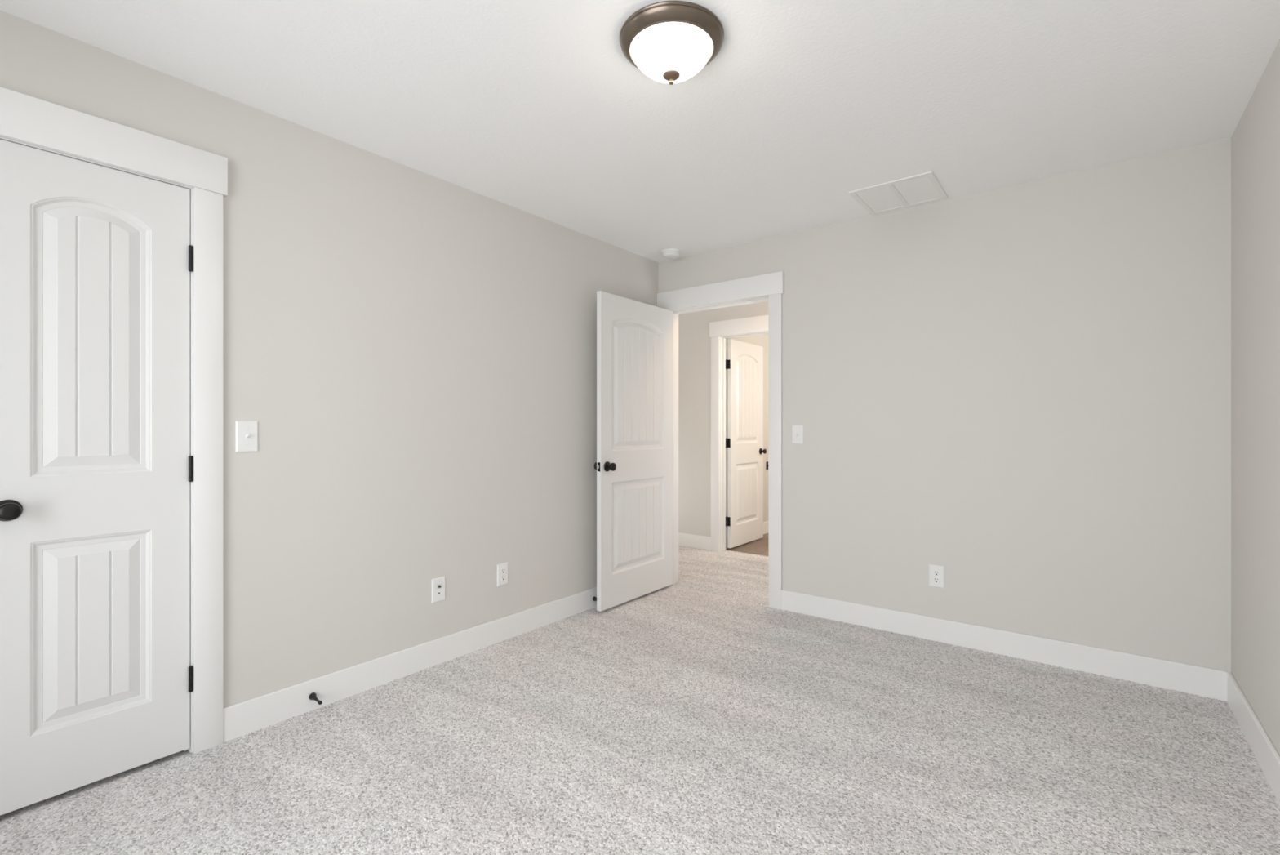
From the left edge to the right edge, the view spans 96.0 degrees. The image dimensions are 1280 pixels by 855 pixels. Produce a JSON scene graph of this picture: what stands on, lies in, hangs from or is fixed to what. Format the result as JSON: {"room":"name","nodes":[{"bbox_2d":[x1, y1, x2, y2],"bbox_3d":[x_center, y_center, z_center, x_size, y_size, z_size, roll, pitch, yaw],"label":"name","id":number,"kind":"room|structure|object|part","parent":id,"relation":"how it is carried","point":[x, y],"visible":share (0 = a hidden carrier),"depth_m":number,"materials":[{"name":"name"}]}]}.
{"room":"empty bedroom","nodes":[
{"label":"empty bedroom","id":0,"kind":"room"},
{"bbox_2d":[0,9,658,707],"bbox_3d":[-1.419,-0.035,2.480,0.120,2.440,4.920,0,0,38],"label":"wall","id":1,"kind":"structure","parent":0,"point":[412,353],"depth_m":2.64,"materials":[{"name":"grey paint"}]},
{"bbox_2d":[0,138,193,815],"bbox_3d":[-1.782,0.150,1.892,0.098,2.034,0.517,0,0,38],"label":"door","id":2,"kind":"structure","parent":1,"relation":"in","point":[96,261],"depth_m":1.89,"materials":[{"name":"white paint"}]},
{"bbox_3d":[-1.888,0.251,1.723,0.058,0.053,0.053,0,0,38],"label":"knob","id":3,"kind":"part","parent":2,"relation":"part of","materials":[{"name":"brown metal"}]},
{"bbox_2d":[0,86,227,754],"bbox_3d":[-1.833,0.087,1.927,0.146,2.204,0.728,0,0,38],"label":"door frame","id":4,"kind":"structure","parent":1,"relation":"attached to","point":[25,120],"depth_m":2.11,"materials":[{"name":"white paint"}]},
{"bbox_3d":[-1.599,0.158,2.135,0.019,2.063,0.089,0,0,38],"label":"casing","id":5,"kind":"part","parent":4,"relation":"part of","materials":[{"name":"white paint"}]},
{"bbox_2d":[235,420,257,452],"bbox_3d":[-1.521,0.035,2.235,0.020,0.121,0.076,0,0,38],"label":"light switch","id":6,"kind":"object","parent":1,"relation":"attached to","point":[246,431],"visible":1,"depth_m":2.23,"materials":[{"name":"white plastic"}]},
{"bbox_2d":[308,692,322,704],"bbox_3d":[-1.346,1.127,2.391,0.081,0.029,0.029,0,0,43],"label":"door stop","id":7,"kind":"object","parent":1,"relation":"attached to","point":[313,696],"visible":1,"depth_m":2.40,"materials":[{"name":"black metal"}]},
{"bbox_2d":[222,586,596,742],"bbox_3d":[-0.714,1.124,3.276,0.014,0.130,2.799,0,0,38],"label":"baseboard","id":8,"kind":"structure","parent":1,"relation":"attached to","point":[242,718],"depth_m":2.67,"materials":[{"name":"white paint"}]},
{"bbox_2d":[431,576,445,603],"bbox_3d":[-1.008,0.816,2.896,0.017,0.121,0.076,0,0,38],"label":"cable plate","id":9,"kind":"object","parent":1,"relation":"attached to","point":[438,584],"visible":1,"depth_m":2.90,"materials":[{"name":"white plastic"}]},
{"bbox_2d":[497,561,508,586],"bbox_3d":[-0.765,0.819,3.215,0.008,0.121,0.076,0,0,38],"label":"wall outlet","id":10,"kind":"object","parent":1,"relation":"attached to","point":[502,568],"visible":1,"depth_m":3.21,"materials":[{"name":"white plastic"}]},
{"bbox_2d":[501,574,505,580],"bbox_3d":[-0.762,0.839,3.214,0.003,0.028,0.033,0,0,38],"label":"receptacle","id":11,"kind":"object","parent":10,"relation":"attached to","point":[503,576],"depth_m":3.21,"materials":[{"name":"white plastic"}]},
{"bbox_2d":[0,533,1279,854],"bbox_3d":[0.601,1.210,3.454,4.270,0.051,8.700,0,0,38],"label":"floor","id":12,"kind":"structure","parent":0,"point":[668,720],"depth_m":2.05,"materials":[{"name":"grey carpet"}]},
{"bbox_2d":[0,0,1279,262],"bbox_3d":[-0.160,-1.305,1.500,3.310,0.100,4.920,0,0,38],"label":"ceiling","id":13,"kind":"structure","parent":0,"point":[538,108],"depth_m":2.13,"materials":[{"name":"white paint"}]},
{"bbox_2d":[661,248,681,258],"bbox_3d":[0.224,-1.232,4.109,0.140,0.046,0.140,0,0,38],"label":"smoke detector","id":14,"kind":"object","parent":13,"relation":"attached to","point":[669,253],"visible":1,"depth_m":4.07,"materials":[{"name":"white plastic"}]},
{"bbox_3d":[0.224,-1.250,4.109,0.140,0.009,0.140,0,0,38],"label":"plate","id":15,"kind":"part","parent":14,"relation":"part of","materials":[{"name":"white plastic"}]},
{"bbox_2d":[619,0,724,84],"bbox_3d":[0.101,-1.182,1.860,0.336,0.146,0.336,0,0,38],"label":"ceiling light","id":16,"kind":"object","parent":13,"relation":"attached to","point":[670,42],"visible":1,"depth_m":1.78,"materials":[{"name":"white glass"}]},
{"bbox_3d":[0.101,-1.184,1.860,0.266,0.098,0.266,0,0,38],"label":"lamp shade","id":17,"kind":"part","parent":16,"relation":"part of","materials":[{"name":"white glass"}]},
{"bbox_2d":[848,171,947,214],"bbox_3d":[1.394,-1.252,3.103,0.406,0.007,0.406,0,0,38],"label":"ceiling vent","id":18,"kind":"object","parent":13,"relation":"in","point":[923,188],"visible":1,"depth_m":3.09,"materials":[{"name":"white plastic"}]},
{"bbox_3d":[1.321,-1.252,3.161,0.163,0.004,0.350,0,0,38],"label":"louver panel","id":19,"kind":"part","parent":18,"relation":"part of","materials":[{"name":"white plastic"}]},
{"bbox_3d":[1.468,-1.252,3.046,0.163,0.004,0.350,0,0,38],"label":"louver panel","id":20,"kind":"part","parent":18,"relation":"part of","materials":[{"name":"white plastic"}]},
{"bbox_2d":[678,301,768,536],"bbox_3d":[1.783,-0.010,4.809,6.070,2.490,0.120,0,0,38],"label":"wall","id":21,"kind":"structure","parent":0,"point":[694,339],"depth_m":5.69,"materials":[{"name":"grey paint"}]},
{"bbox_2d":[678,532,711,550],"bbox_3d":[0.335,1.124,5.852,0.903,0.130,0.014,0,0,38],"label":"baseboard","id":22,"kind":"structure","parent":21,"relation":"attached to","point":[698,541],"depth_m":5.68,"materials":[{"name":"white paint"}]},
{"bbox_2d":[709,315,768,551],"bbox_3d":[1.081,0.087,5.339,0.929,2.204,0.146,0,0,38],"label":"door frame","id":23,"kind":"structure","parent":21,"relation":"attached to","point":[719,331],"depth_m":5.54,"materials":[{"name":"white paint"}]},
{"bbox_3d":[0.725,0.158,5.545,0.089,2.063,0.019,0,0,38],"label":"casing","id":24,"kind":"part","parent":23,"relation":"part of","materials":[{"name":"white paint"}]},
{"bbox_2d":[725,338,766,547],"bbox_3d":[1.072,0.156,5.872,0.162,2.034,0.748,0,0,38],"label":"door","id":25,"kind":"structure","parent":21,"relation":"in","point":[744,361],"depth_m":5.82,"materials":[{"name":"white paint"}]},
{"bbox_2d":[726,333,768,533],"bbox_3d":[2.477,-0.010,5.989,2.485,2.490,2.595,0,0,38],"label":"wall","id":26,"kind":"structure","parent":0,"point":[759,340],"depth_m":6.46,"materials":[{"name":"grey paint"}]},
{"bbox_2d":[726,520,768,546],"bbox_3d":[1.557,1.124,6.655,0.014,0.130,2.475,0,0,38],"label":"baseboard","id":27,"kind":"structure","parent":26,"relation":"attached to","point":[765,523],"depth_m":6.45,"materials":[{"name":"white paint"}]},
{"bbox_2d":[658,137,1231,671],"bbox_3d":[0.994,-0.035,3.795,6.070,2.440,0.120,0,0,38],"label":"wall","id":28,"kind":"structure","parent":0,"point":[1022,391],"depth_m":2.97,"materials":[{"name":"grey paint"}]},
{"bbox_2d":[594,290,672,611],"bbox_3d":[-0.017,0.150,3.984,0.162,2.034,0.825,0,0,37],"label":"door","id":29,"kind":"structure","parent":28,"relation":"in","point":[633,465],"depth_m":3.91,"materials":[{"name":"white paint"}]},
{"bbox_3d":[-0.184,0.251,3.681,0.058,0.053,0.053,0,0,37],"label":"knob","id":30,"kind":"part","parent":29,"relation":"part of","materials":[{"name":"brown metal"}]},
{"bbox_2d":[656,271,783,608],"bbox_3d":[0.573,0.087,4.123,1.024,2.204,0.172,0,0,38],"label":"door frame","id":31,"kind":"structure","parent":28,"relation":"attached to","point":[769,287],"depth_m":3.81,"materials":[{"name":"white paint"}]},
{"bbox_3d":[0.256,0.158,4.458,0.089,2.063,0.019,0,0,38],"label":"casing","id":32,"kind":"part","parent":31,"relation":"part of","materials":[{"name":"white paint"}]},
{"bbox_3d":[0.890,0.158,3.788,0.089,2.063,0.019,0,0,38],"label":"casing","id":33,"kind":"part","parent":31,"relation":"part of","materials":[{"name":"white paint"}]},
{"bbox_2d":[791,425,803,444],"bbox_3d":[1.008,0.046,3.696,0.076,0.121,0.020,0,0,38],"label":"light switch","id":34,"kind":"object","parent":28,"relation":"attached to","point":[797,430],"visible":1,"depth_m":3.70,"materials":[{"name":"white plastic"}]},
{"bbox_2d":[928,564,944,588],"bbox_3d":[1.648,0.828,3.204,0.076,0.121,0.008,0,0,38],"label":"wall outlet","id":35,"kind":"object","parent":28,"relation":"attached to","point":[936,573],"visible":1,"depth_m":3.20,"materials":[{"name":"white plastic"}]},
{"bbox_2d":[933,577,939,582],"bbox_3d":[1.647,0.848,3.202,0.033,0.028,0.003,0,0,38],"label":"receptacle","id":36,"kind":"object","parent":35,"relation":"attached to","point":[935,580],"depth_m":3.20,"materials":[{"name":"white plastic"}]},
{"bbox_2d":[933,569,939,575],"bbox_3d":[1.647,0.808,3.202,0.033,0.028,0.003,0,0,38],"label":"receptacle","id":37,"kind":"object","parent":35,"relation":"attached to","point":[935,572],"depth_m":3.20,"materials":[{"name":"white plastic"}]},
{"bbox_2d":[781,589,1226,701],"bbox_3d":[1.737,1.124,3.132,2.054,0.130,0.014,0,0,38],"label":"baseboard","id":38,"kind":"structure","parent":28,"relation":"attached to","point":[1201,681],"depth_m":2.94,"materials":[{"name":"white paint"}]},
{"bbox_2d":[1231,39,1279,755],"bbox_3d":[1.098,-0.035,0.520,0.120,2.440,4.920,0,0,38],"label":"wall","id":39,"kind":"structure","parent":0,"point":[1255,139],"depth_m":2.11,"materials":[{"name":"grey paint"}]},
{"bbox_2d":[1226,671,1279,804],"bbox_3d":[1.082,1.124,0.609,0.014,0.130,4.800,0,0,38],"label":"baseboard","id":40,"kind":"structure","parent":39,"relation":"attached to","point":[1267,756],"depth_m":2.08,"materials":[{"name":"white paint"}]}
]}

